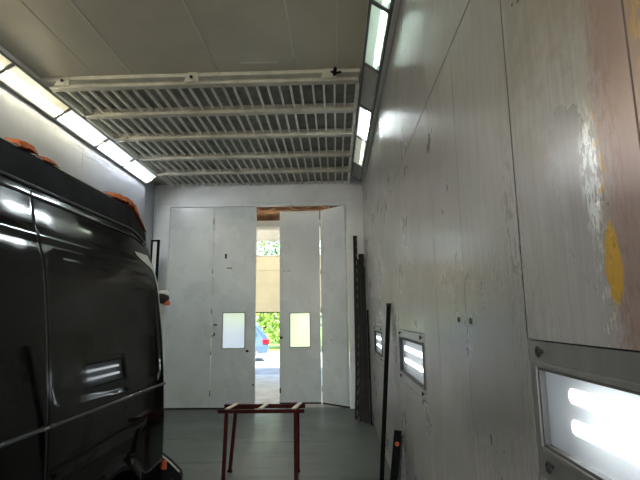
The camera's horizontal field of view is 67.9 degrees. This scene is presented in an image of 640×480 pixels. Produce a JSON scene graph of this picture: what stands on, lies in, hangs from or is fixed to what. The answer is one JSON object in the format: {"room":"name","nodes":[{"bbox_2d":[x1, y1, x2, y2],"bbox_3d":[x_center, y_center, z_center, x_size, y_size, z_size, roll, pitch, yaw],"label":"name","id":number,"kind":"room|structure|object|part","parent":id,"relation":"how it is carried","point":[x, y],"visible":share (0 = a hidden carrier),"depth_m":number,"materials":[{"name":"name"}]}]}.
{"room":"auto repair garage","nodes":[
{"label":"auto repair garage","id":0,"kind":"room"},
{"bbox_2d":[0,83,154,253],"bbox_3d":[-3.399,-0.086,2.789,0.240,4.360,12.450,-1,-9,2],"label":"wall","id":1,"kind":"structure","parent":0,"point":[20,120],"depth_m":6.08,"materials":[{"name":"grey paint"}]},
{"bbox_2d":[54,108,109,147],"bbox_3d":[-3.079,-1.461,6.188,0.238,0.202,0.964,-1,-9,2],"label":"ceiling lamp","id":2,"kind":"object","parent":1,"relation":"attached to","point":[71,120],"visible":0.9,"depth_m":6.13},
{"bbox_2d":[94,139,135,166],"bbox_3d":[-3.049,-1.313,7.090,0.238,0.202,0.854,-1,-9,2],"label":"ceiling lamp","id":3,"kind":"object","parent":1,"relation":"attached to","point":[109,148],"visible":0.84,"depth_m":7.05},
{"bbox_2d":[121,159,157,184],"bbox_3d":[-3.019,-1.165,7.993,0.238,0.202,0.964,-1,-9,2],"label":"ceiling lamp","id":4,"kind":"object","parent":1,"relation":"attached to","point":[135,168],"visible":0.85,"depth_m":7.95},
{"bbox_2d":[0,0,367,184],"bbox_3d":[-1.599,-2.175,3.133,4.590,0.170,12.570,-1,-9,2],"label":"ceiling","id":5,"kind":"structure","parent":0,"point":[51,38],"depth_m":4.38,"materials":[{"name":"paint"}]},
{"bbox_2d":[0,45,15,71],"bbox_3d":[-3.147,-1.792,4.168,0.238,0.202,1.069,-1,-9,2],"label":"ceiling lamp","id":6,"kind":"object","parent":5,"relation":"attached to","point":[7,59],"visible":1,"depth_m":4.62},
{"bbox_2d":[0,58,71,119],"bbox_3d":[-3.112,-1.622,5.204,0.238,0.202,1.019,-1,-9,2],"label":"ceiling lamp","id":7,"kind":"object","parent":5,"relation":"attached to","point":[18,78],"visible":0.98,"depth_m":5.11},
{"bbox_2d":[69,0,129,72],"bbox_3d":[-2.066,-2.047,3.345,0.008,0.005,3.400,-1,-9,2],"label":"trim","id":8,"kind":"structure","parent":5,"relation":"attached to","point":[69,0],"depth_m":4.35,"materials":[{"name":"grey metal"}]},
{"bbox_2d":[182,0,212,62],"bbox_3d":[-1.149,-2.075,3.243,0.012,0.005,3.250,-1,-9,2],"label":"trim","id":9,"kind":"structure","parent":5,"relation":"attached to","point":[182,0],"depth_m":4.29,"materials":[{"name":"grey metal"}]},
{"bbox_2d":[41,67,359,91],"bbox_3d":[-1.283,-1.720,5.112,3.425,0.115,0.258,-1,-9,2],"label":"ceiling beam","id":10,"kind":"structure","parent":5,"relation":"attached to","point":[334,75],"depth_m":5.11,"materials":[{"name":"grey metal"}]},
{"bbox_2d":[53,76,358,115],"bbox_3d":[-1.269,-1.692,5.562,3.421,0.125,0.640,-1,-9,2],"label":"ceiling vent","id":11,"kind":"object","parent":5,"relation":"in","point":[79,101],"visible":0.63,"depth_m":5.61,"materials":[{"name":"grey metal"}]},
{"bbox_3d":[-2.960,-1.639,5.610,0.036,0.080,0.640,-1,-9,2],"label":"rail","id":12,"kind":"part","parent":11,"relation":"part of","materials":[{"name":"grey metal"}]},
{"bbox_3d":[0.423,-1.700,5.506,0.036,0.080,0.640,-1,-9,2],"label":"rail","id":13,"kind":"part","parent":11,"relation":"part of","materials":[{"name":"grey metal"}]},
{"bbox_2d":[84,102,354,118],"bbox_3d":[-1.256,-1.605,5.915,3.385,0.082,0.114,-1,-9,2],"label":"ceiling beam","id":14,"kind":"structure","parent":5,"relation":"attached to","point":[309,108],"depth_m":5.88,"materials":[{"name":"grey metal"}]},
{"bbox_2d":[87,109,356,138],"bbox_3d":[-1.244,-1.568,6.316,3.421,0.125,0.690,-1,-9,2],"label":"ceiling vent","id":15,"kind":"object","parent":5,"relation":"in","point":[109,127],"visible":0.72,"depth_m":6.38,"materials":[{"name":"grey metal"}]},
{"bbox_3d":[-2.935,-1.516,6.364,0.036,0.080,0.690,-1,-9,2],"label":"rail","id":16,"kind":"part","parent":15,"relation":"part of","materials":[{"name":"grey metal"}]},
{"bbox_3d":[0.448,-1.576,6.261,0.036,0.080,0.690,-1,-9,2],"label":"rail","id":17,"kind":"part","parent":15,"relation":"part of","materials":[{"name":"grey metal"}]},
{"bbox_2d":[113,128,352,141],"bbox_3d":[-1.230,-1.475,6.691,3.385,0.088,0.120,-1,-9,2],"label":"ceiling beam","id":18,"kind":"structure","parent":5,"relation":"attached to","point":[222,135],"depth_m":6.66,"materials":[{"name":"grey metal"}]},
{"bbox_2d":[115,128,353,158],"bbox_3d":[-1.216,-1.435,7.130,3.421,0.125,0.760,-1,-9,2],"label":"ceiling vent","id":19,"kind":"object","parent":5,"relation":"in","point":[312,143],"visible":0.62,"depth_m":7.20,"materials":[{"name":"grey metal"}]},
{"bbox_3d":[-2.908,-1.382,7.178,0.036,0.080,0.760,-1,-9,2],"label":"rail","id":20,"kind":"part","parent":19,"relation":"part of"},
{"bbox_3d":[0.475,-1.442,7.075,0.036,0.080,0.760,-1,-9,2],"label":"rail","id":21,"kind":"part","parent":19,"relation":"part of","materials":[{"name":"grey metal"}]},
{"bbox_2d":[138,150,350,161],"bbox_3d":[-1.202,-1.338,7.543,3.385,0.082,0.114,-1,-9,2],"label":"ceiling beam","id":22,"kind":"structure","parent":5,"relation":"attached to","point":[315,153],"depth_m":7.50,"materials":[{"name":"grey metal"}]},
{"bbox_2d":[139,149,351,173],"bbox_3d":[-1.189,-1.300,7.949,3.421,0.125,0.700,-1,-9,2],"label":"ceiling vent","id":23,"kind":"object","parent":5,"relation":"in","point":[153,166],"visible":0.64,"depth_m":8.04,"materials":[{"name":"grey metal"}]},
{"bbox_3d":[-2.880,-1.248,7.997,0.036,0.080,0.700,-1,-9,2],"label":"rail","id":24,"kind":"part","parent":23,"relation":"part of","materials":[{"name":"grey metal"}]},
{"bbox_3d":[0.503,-1.308,7.893,0.036,0.080,0.700,-1,-9,2],"label":"rail","id":25,"kind":"part","parent":23,"relation":"part of","materials":[{"name":"grey metal"}]},
{"bbox_2d":[157,166,349,175],"bbox_3d":[-1.176,-1.206,8.328,3.385,0.088,0.120,-1,-9,2],"label":"ceiling beam","id":26,"kind":"structure","parent":5,"relation":"attached to","point":[316,169],"depth_m":8.29,"materials":[{"name":"grey metal"}]},
{"bbox_2d":[158,165,350,187],"bbox_3d":[-1.161,-1.162,8.789,3.421,0.125,0.805,-1,-9,2],"label":"ceiling vent","id":27,"kind":"object","parent":5,"relation":"in","point":[170,180],"visible":0.67,"depth_m":8.88,"materials":[{"name":"grey metal"}]},
{"bbox_3d":[-2.852,-1.110,8.837,0.036,0.080,0.805,-1,-9,2],"label":"rail","id":28,"kind":"part","parent":27,"relation":"part of","materials":[{"name":"grey metal"}]},
{"bbox_3d":[0.531,-1.170,8.734,0.036,0.080,0.805,-1,-9,2],"label":"rail","id":29,"kind":"part","parent":27,"relation":"part of","materials":[{"name":"grey metal"}]},
{"bbox_2d":[240,61,277,63],"bbox_3d":[-0.624,-1.815,4.866,0.380,0.005,0.030,-1,-9,2],"label":"trim","id":30,"kind":"structure","parent":5,"relation":"attached to","point":[273,61],"depth_m":4.86,"materials":[{"name":"grey metal"}]},
{"bbox_2d":[284,0,293,57],"bbox_3d":[-0.315,-2.094,3.193,0.014,0.005,3.200,-1,-9,2],"label":"trim","id":31,"kind":"structure","parent":5,"relation":"attached to","point":[284,0],"depth_m":4.26,"materials":[{"name":"grey metal"}]},
{"bbox_2d":[336,0,337,66],"bbox_3d":[0.121,-2.084,3.288,0.010,0.005,3.420,-1,-9,2],"label":"trim","id":32,"kind":"structure","parent":5,"relation":"attached to","point":[337,0],"depth_m":4.38,"materials":[{"name":"grey metal"}]},
{"bbox_2d":[358,58,386,112],"bbox_3d":[0.560,-1.673,5.214,0.240,0.192,0.934,-1,-9,2],"label":"ceiling lamp","id":33,"kind":"object","parent":5,"relation":"attached to","point":[371,81],"visible":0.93,"depth_m":5.15,"materials":[{"name":"grey"}]},
{"bbox_2d":[362,0,398,72],"bbox_3d":[0.528,-1.826,4.282,0.240,0.192,0.944,-1,-9,2],"label":"ceiling lamp","id":34,"kind":"object","parent":5,"relation":"attached to","point":[380,23],"visible":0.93,"depth_m":4.21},
{"bbox_2d":[370,0,400,12],"bbox_3d":[0.496,-1.985,3.310,0.240,0.192,1.014,-1,-9,2],"label":"ceiling lamp","id":35,"kind":"object","parent":5,"relation":"attached to","point":[390,6],"visible":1,"depth_m":3.75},
{"bbox_2d":[153,177,363,408],"bbox_3d":[-0.716,0.596,8.960,10.700,4.950,0.120,-1,-9,2],"label":"wall","id":36,"kind":"structure","parent":0,"point":[299,191],"depth_m":9.13,"materials":[{"name":"grey metal"}]},
{"bbox_2d":[164,207,214,409],"bbox_3d":[-2.436,1.223,8.898,0.854,3.735,0.064,-1,-9,2],"label":"door","id":37,"kind":"structure","parent":36,"relation":"in","point":[187,373],"depth_m":8.87,"materials":[{"name":"grey paint"}]},
{"bbox_2d":[210,207,256,408],"bbox_3d":[-1.606,1.208,8.873,0.810,3.735,0.063,-1,-9,2],"label":"door","id":38,"kind":"structure","parent":36,"relation":"in","point":[233,339],"depth_m":8.85,"materials":[{"name":"grey paint"}]},
{"bbox_2d":[153,199,354,239],"bbox_3d":[-1.244,1.149,8.816,3.855,3.825,0.020,-1,-9,2],"label":"trim","id":39,"kind":"structure","parent":36,"relation":"attached to","point":[353,200],"depth_m":9.11,"materials":[{"name":"grey metal"}]},
{"bbox_2d":[320,205,349,407],"bbox_3d":[0.265,1.214,9.052,0.658,3.735,0.064,-10,-13,44],"label":"door","id":40,"kind":"structure","parent":36,"relation":"in","point":[333,237],"depth_m":9.01,"materials":[{"name":"grey paint"}]},
{"bbox_2d":[280,211,321,403],"bbox_3d":[-0.391,1.265,9.310,0.795,3.735,0.063,-1,-9,2],"label":"door","id":41,"kind":"structure","parent":40,"relation":"attached to","point":[300,317],"depth_m":9.28,"materials":[{"name":"grey paint"}]},
{"bbox_2d":[163,374,390,479],"bbox_3d":[-0.805,2.505,4.939,10.400,0.120,17.900,-1,-9,2],"label":"floor","id":42,"kind":"structure","parent":0,"point":[334,445],"depth_m":6.18,"materials":[{"name":"grey paint"}]},
{"bbox_2d":[0,136,182,479],"bbox_3d":[-2.217,0.548,0.912,2.438,2.470,5.485,-1,-9,2],"label":"van","id":43,"kind":"object","parent":42,"relation":"on","point":[82,383],"visible":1,"depth_m":2.38,"materials":[{"name":"black paint"}]},
{"bbox_2d":[3,137,38,156],"bbox_3d":[-1.514,-0.445,2.253,0.295,0.064,0.145,-1,-9,2],"label":"paper","id":44,"kind":"object","parent":43,"relation":"on","point":[26,146],"visible":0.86,"depth_m":2.23,"materials":[{"name":"orange paper"}]},
{"bbox_3d":[-1.217,0.703,0.534,0.022,0.306,3.010,-1,-9,2],"label":"belt moulding","id":45,"kind":"part","parent":43,"relation":"part of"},
{"bbox_2d":[36,155,58,167],"bbox_3d":[-1.509,-0.411,2.432,0.292,0.056,0.138,-1,-9,2],"label":"paper","id":46,"kind":"object","parent":43,"relation":"on","point":[46,159],"visible":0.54,"depth_m":2.41,"materials":[{"name":"orange paper"}]},
{"bbox_3d":[-1.364,-0.262,1.792,0.012,0.049,3.561,-1,-9,2],"label":"drip rail","id":47,"kind":"part","parent":43,"relation":"part of","materials":[{"name":"black metal"}]},
{"bbox_3d":[-1.375,-0.291,1.819,0.018,0.088,3.602,-1,-9,2],"label":"drip rail","id":48,"kind":"part","parent":43,"relation":"part of","materials":[{"name":"black metal"}]},
{"bbox_3d":[-1.147,0.924,2.757,0.026,0.022,1.402,-1,-9,2],"label":"belt moulding","id":49,"kind":"part","parent":43,"relation":"part of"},
{"bbox_2d":[103,191,145,232],"bbox_3d":[-1.475,-0.198,3.367,0.304,0.210,0.583,-1,-9,2],"label":"paper","id":50,"kind":"object","parent":43,"relation":"on","point":[119,197],"visible":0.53,"depth_m":3.40,"materials":[{"name":"orange paper"}]},
{"bbox_2d":[150,240,159,282],"bbox_3d":[-3.000,1.496,8.412,0.158,3.056,0.150,-1,-9,2],"label":"framed board","id":51,"kind":"object","parent":42,"relation":"on","point":[155,244],"visible":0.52,"depth_m":8.66,"materials":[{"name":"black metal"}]},
{"bbox_2d":[217,402,304,479],"bbox_3d":[-0.589,2.078,4.906,0.880,0.712,0.418,-1,-9,2],"label":"trestle","id":52,"kind":"object","parent":42,"relation":"on","point":[235,408],"visible":1,"depth_m":4.80,"materials":[{"name":"red metal"}]},
{"bbox_3d":[-0.951,2.077,4.745,0.049,0.667,0.064,-1,-9,2],"label":"leg","id":53,"kind":"part","parent":52,"relation":"part of","materials":[{"name":"red metal"}]},
{"bbox_3d":[-0.930,2.131,5.076,0.123,0.670,0.047,-7,-11,33],"label":"leg","id":54,"kind":"part","parent":52,"relation":"part of","materials":[{"name":"red metal"}]},
{"bbox_3d":[-0.597,1.735,4.805,0.878,0.040,0.040,-1,-9,2],"label":"rail","id":55,"kind":"part","parent":52,"relation":"part of","materials":[{"name":"red metal"}]},
{"bbox_3d":[-0.593,1.784,5.101,0.870,0.040,0.040,-1,-9,2],"label":"rail","id":56,"kind":"part","parent":52,"relation":"part of","materials":[{"name":"red metal"}]},
{"bbox_3d":[-0.242,2.064,4.724,0.039,0.667,0.064,-1,-9,2],"label":"leg","id":57,"kind":"part","parent":52,"relation":"part of","materials":[{"name":"red metal"}]},
{"bbox_3d":[-0.236,2.119,5.054,0.039,0.667,0.074,-1,-9,2],"label":"leg","id":58,"kind":"part","parent":52,"relation":"part of","materials":[{"name":"red metal"}]},
{"bbox_2d":[353,236,358,416],"bbox_3d":[0.637,1.388,8.281,0.077,3.102,0.781,-2,-9,6],"label":"metal bar","id":59,"kind":"object","parent":42,"relation":"on","point":[355,260],"visible":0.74,"depth_m":8.50,"materials":[{"name":"black metal"}]},
{"bbox_2d":[355,292,358,418],"bbox_3d":[0.646,1.594,8.149,0.055,2.657,0.980,-3,-10,11],"label":"metal bar","id":60,"kind":"object","parent":42,"relation":"on","point":[357,318],"visible":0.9,"depth_m":7.88,"materials":[{"name":"black metal"}]},
{"bbox_2d":[358,253,363,421],"bbox_3d":[0.709,1.528,8.066,0.104,2.763,1.161,-2,-9,7],"label":"metal bar","id":61,"kind":"object","parent":42,"relation":"on","point":[360,256],"visible":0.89,"depth_m":7.82,"materials":[{"name":"black metal"}]},
{"bbox_2d":[360,266,369,422],"bbox_3d":[0.740,1.627,7.859,0.087,2.501,0.977,-1,-9,4],"label":"metal bar","id":62,"kind":"object","parent":42,"relation":"on","point":[362,268],"visible":1,"depth_m":7.76,"materials":[{"name":"black metal"}]},
{"bbox_2d":[367,310,372,424],"bbox_3d":[0.780,1.960,7.484,0.032,1.716,0.598,-1,-9,4],"label":"metal bar","id":63,"kind":"object","parent":42,"relation":"on","point":[369,364],"visible":1,"depth_m":7.44,"materials":[{"name":"black metal"}]},
{"bbox_2d":[379,303,390,479],"bbox_3d":[0.629,1.489,4.582,0.198,1.737,0.065,-6,-11,28],"label":"bar","id":64,"kind":"object","parent":42,"relation":"on","point":[388,308],"visible":1,"depth_m":4.57,"materials":[{"name":"black metal"}]},
{"bbox_2d":[390,430,402,479],"bbox_3d":[0.613,1.914,3.876,0.110,0.679,0.237,-6,-11,28],"label":"post","id":65,"kind":"object","parent":42,"relation":"on","point":[396,462],"visible":1,"depth_m":3.90,"materials":[{"name":"black metal"}]},
{"bbox_2d":[257,205,341,209],"bbox_3d":[-0.643,-1.348,11.969,10.733,0.040,5.170,-1,-9,2],"label":"ceiling","id":66,"kind":"structure","parent":0,"point":[294,207],"depth_m":14.18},
{"bbox_2d":[257,206,328,214],"bbox_3d":[-0.596,-0.909,13.791,10.400,0.283,0.070,-1,-9,2],"label":"roof truss","id":67,"kind":"object","parent":66,"relation":"attached to","point":[259,211],"visible":0.09,"depth_m":13.77,"materials":[{"name":"brown wood"}]},
{"bbox_2d":[257,226,346,239],"bbox_3d":[-0.543,1.653,14.018,10.400,4.500,0.150,-1,-9,2],"label":"wall","id":68,"kind":"structure","parent":0,"point":[263,233],"depth_m":14.28,"materials":[{"name":"white paint"}]},
{"bbox_2d":[257,220,319,226],"bbox_3d":[-0.575,-0.503,14.246,10.400,0.170,0.100,-1,-9,2],"label":"trim","id":69,"kind":"structure","parent":68,"relation":"attached to","point":[259,223],"depth_m":14.23,"materials":[{"name":"white paint"}]},
{"bbox_2d":[257,209,324,220],"bbox_3d":[-0.574,-0.745,14.412,10.400,0.360,0.150,-1,-9,2],"label":"trim","id":70,"kind":"structure","parent":68,"relation":"attached to","point":[262,217],"depth_m":14.36,"materials":[{"name":"brown wood"}]},
{"bbox_2d":[256,240,347,312],"bbox_3d":[-1.450,1.075,14.133,4.800,2.170,0.070,-1,-9,2],"label":"door","id":71,"kind":"structure","parent":68,"relation":"in","point":[267,266],"depth_m":14.07,"materials":[{"name":"white paint"}]},
{"bbox_3d":[-1.456,0.704,14.184,4.800,0.402,0.050,-1,-9,2],"label":"panel","id":72,"kind":"part","parent":71,"relation":"part of","materials":[{"name":"grey metal"}]},
{"bbox_3d":[-1.445,1.513,14.051,4.800,0.402,0.050,-1,-9,2],"label":"panel","id":73,"kind":"part","parent":71,"relation":"part of","materials":[{"name":"grey metal"}]},
{"bbox_3d":[-1.440,1.917,13.984,4.800,0.402,0.050,-1,-9,2],"label":"panel","id":74,"kind":"part","parent":71,"relation":"part of","materials":[{"name":"grey metal"}]},
{"bbox_3d":[-1.450,1.108,14.117,4.800,0.402,0.050,-1,-9,2],"label":"panel","id":75,"kind":"part","parent":71,"relation":"part of","materials":[{"name":"grey metal"}]},
{"bbox_2d":[362,0,639,479],"bbox_3d":[0.657,-0.126,2.736,0.050,4.320,12.598,-1,-9,2],"label":"wall","id":76,"kind":"structure","parent":0,"point":[501,182],"depth_m":1.61,"materials":[{"name":"silver metal"}]},
{"bbox_2d":[351,162,366,181],"bbox_3d":[0.658,-1.192,8.143,0.240,0.192,0.774,-1,-9,2],"label":"ceiling lamp","id":77,"kind":"object","parent":76,"relation":"attached to","point":[357,172],"visible":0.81,"depth_m":8.12,"materials":[{"name":"grey"}]},
{"bbox_2d":[352,135,371,167],"bbox_3d":[0.626,-1.348,7.196,0.240,0.192,1.134,-1,-9,2],"label":"ceiling lamp","id":78,"kind":"object","parent":76,"relation":"attached to","point":[361,149],"visible":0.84,"depth_m":7.14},
{"bbox_2d":[355,105,377,142],"bbox_3d":[0.591,-1.518,6.155,0.240,0.192,0.964,-1,-9,2],"label":"ceiling lamp","id":79,"kind":"object","parent":76,"relation":"attached to","point":[365,120],"visible":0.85,"depth_m":6.11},
{"bbox_3d":[0.701,-0.155,2.689,0.038,4.360,12.700,-1,-9,2],"label":"wall","id":80,"kind":"structure","parent":0,"visible":0},
{"bbox_2d":[374,326,382,362],"bbox_3d":[0.831,1.353,6.234,0.158,0.472,1.230,-1,-9,2],"label":"wall lamp","id":81,"kind":"object","parent":80,"relation":"attached to","point":[378,343],"visible":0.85,"depth_m":6.26,"materials":[{"name":"silver metal"}]},
{"bbox_3d":[0.779,1.347,6.237,0.001,0.275,1.070,-1,-9,2],"label":"glass pane","id":82,"kind":"part","parent":81,"relation":"part of","materials":[{"name":"white glass"}]},
{"bbox_2d":[399,330,427,402],"bbox_3d":[0.740,0.890,3.530,0.158,0.464,1.260,-1,-9,2],"label":"wall lamp","id":83,"kind":"object","parent":80,"relation":"attached to","point":[411,344],"visible":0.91,"depth_m":3.44,"materials":[{"name":"silver metal"}]},
{"bbox_3d":[0.688,0.885,3.533,0.001,0.267,1.100,-1,-9,2],"label":"glass pane","id":84,"kind":"part","parent":83,"relation":"part of","materials":[{"name":"white glass"}]},
{"bbox_2d":[529,340,639,479],"bbox_3d":[0.646,0.367,0.752,0.158,0.404,1.225,-1,-9,2],"label":"wall lamp","id":85,"kind":"object","parent":80,"relation":"attached to","point":[586,398],"visible":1,"depth_m":1.07,"materials":[{"name":"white glass"}]},
{"bbox_3d":[0.594,0.361,0.755,0.001,0.207,1.065,-1,-9,2],"label":"glass pane","id":86,"kind":"part","parent":85,"relation":"part of","materials":[{"name":"white glass"}]},
{"label":"outside","id":87,"kind":"structure","parent":0,"visible":0},
{"bbox_2d":[262,328,321,351],"bbox_3d":[1.738,10.127,51.004,120.000,0.320,56.000,-1,-9,2],"label":"verge","id":88,"kind":"structure","parent":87,"point":[276,347],"depth_m":29.07,"materials":[{"name":"green plant"}]},
{"bbox_2d":[256,313,279,344],"bbox_3d":[-2.057,3.740,25.781,3.216,4.239,3.263,-1,-9,2],"label":"bush","id":89,"kind":"object","parent":88,"relation":"on","point":[271,321],"visible":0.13,"depth_m":25.13,"materials":[{"name":"green plant"}]},
{"bbox_2d":[256,241,279,335],"bbox_3d":[-3.575,2.170,31.189,5.262,9.132,5.386,-1,-9,2],"label":"tree","id":90,"kind":"object","parent":88,"relation":"on","point":[276,251],"visible":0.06,"depth_m":30.35,"materials":[{"name":"green plant"}]},
{"bbox_3d":[-3.487,3.127,31.098,2.919,7.210,2.905,-1,-9,2],"label":"stem","id":91,"kind":"part","parent":90,"relation":"part of","materials":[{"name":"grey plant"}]},
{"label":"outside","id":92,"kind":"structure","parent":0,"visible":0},
{"bbox_2d":[255,351,349,374],"bbox_3d":[0.652,4.818,18.554,80.000,0.295,9.800,-1,-9,2],"label":"yard","id":93,"kind":"structure","parent":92,"point":[268,363],"depth_m":17.22,"materials":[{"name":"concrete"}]},
{"bbox_2d":[255,325,268,356],"bbox_3d":[-4.111,3.959,18.518,4.110,1.500,1.740,1,-10,-11],"label":"car","id":94,"kind":"object","parent":93,"relation":"on","point":[262,346],"visible":0.14,"depth_m":18.05,"materials":[{"name":"blue metal"}]},
{"bbox_2d":[263,339,268,343],"bbox_3d":[-2.072,3.884,18.161,0.250,0.180,0.240,1,-10,-11],"label":"tail lamp","id":95,"kind":"object","parent":94,"relation":"attached to","point":[265,341],"depth_m":18.05,"materials":[{"name":"red plastic"}]}
]}

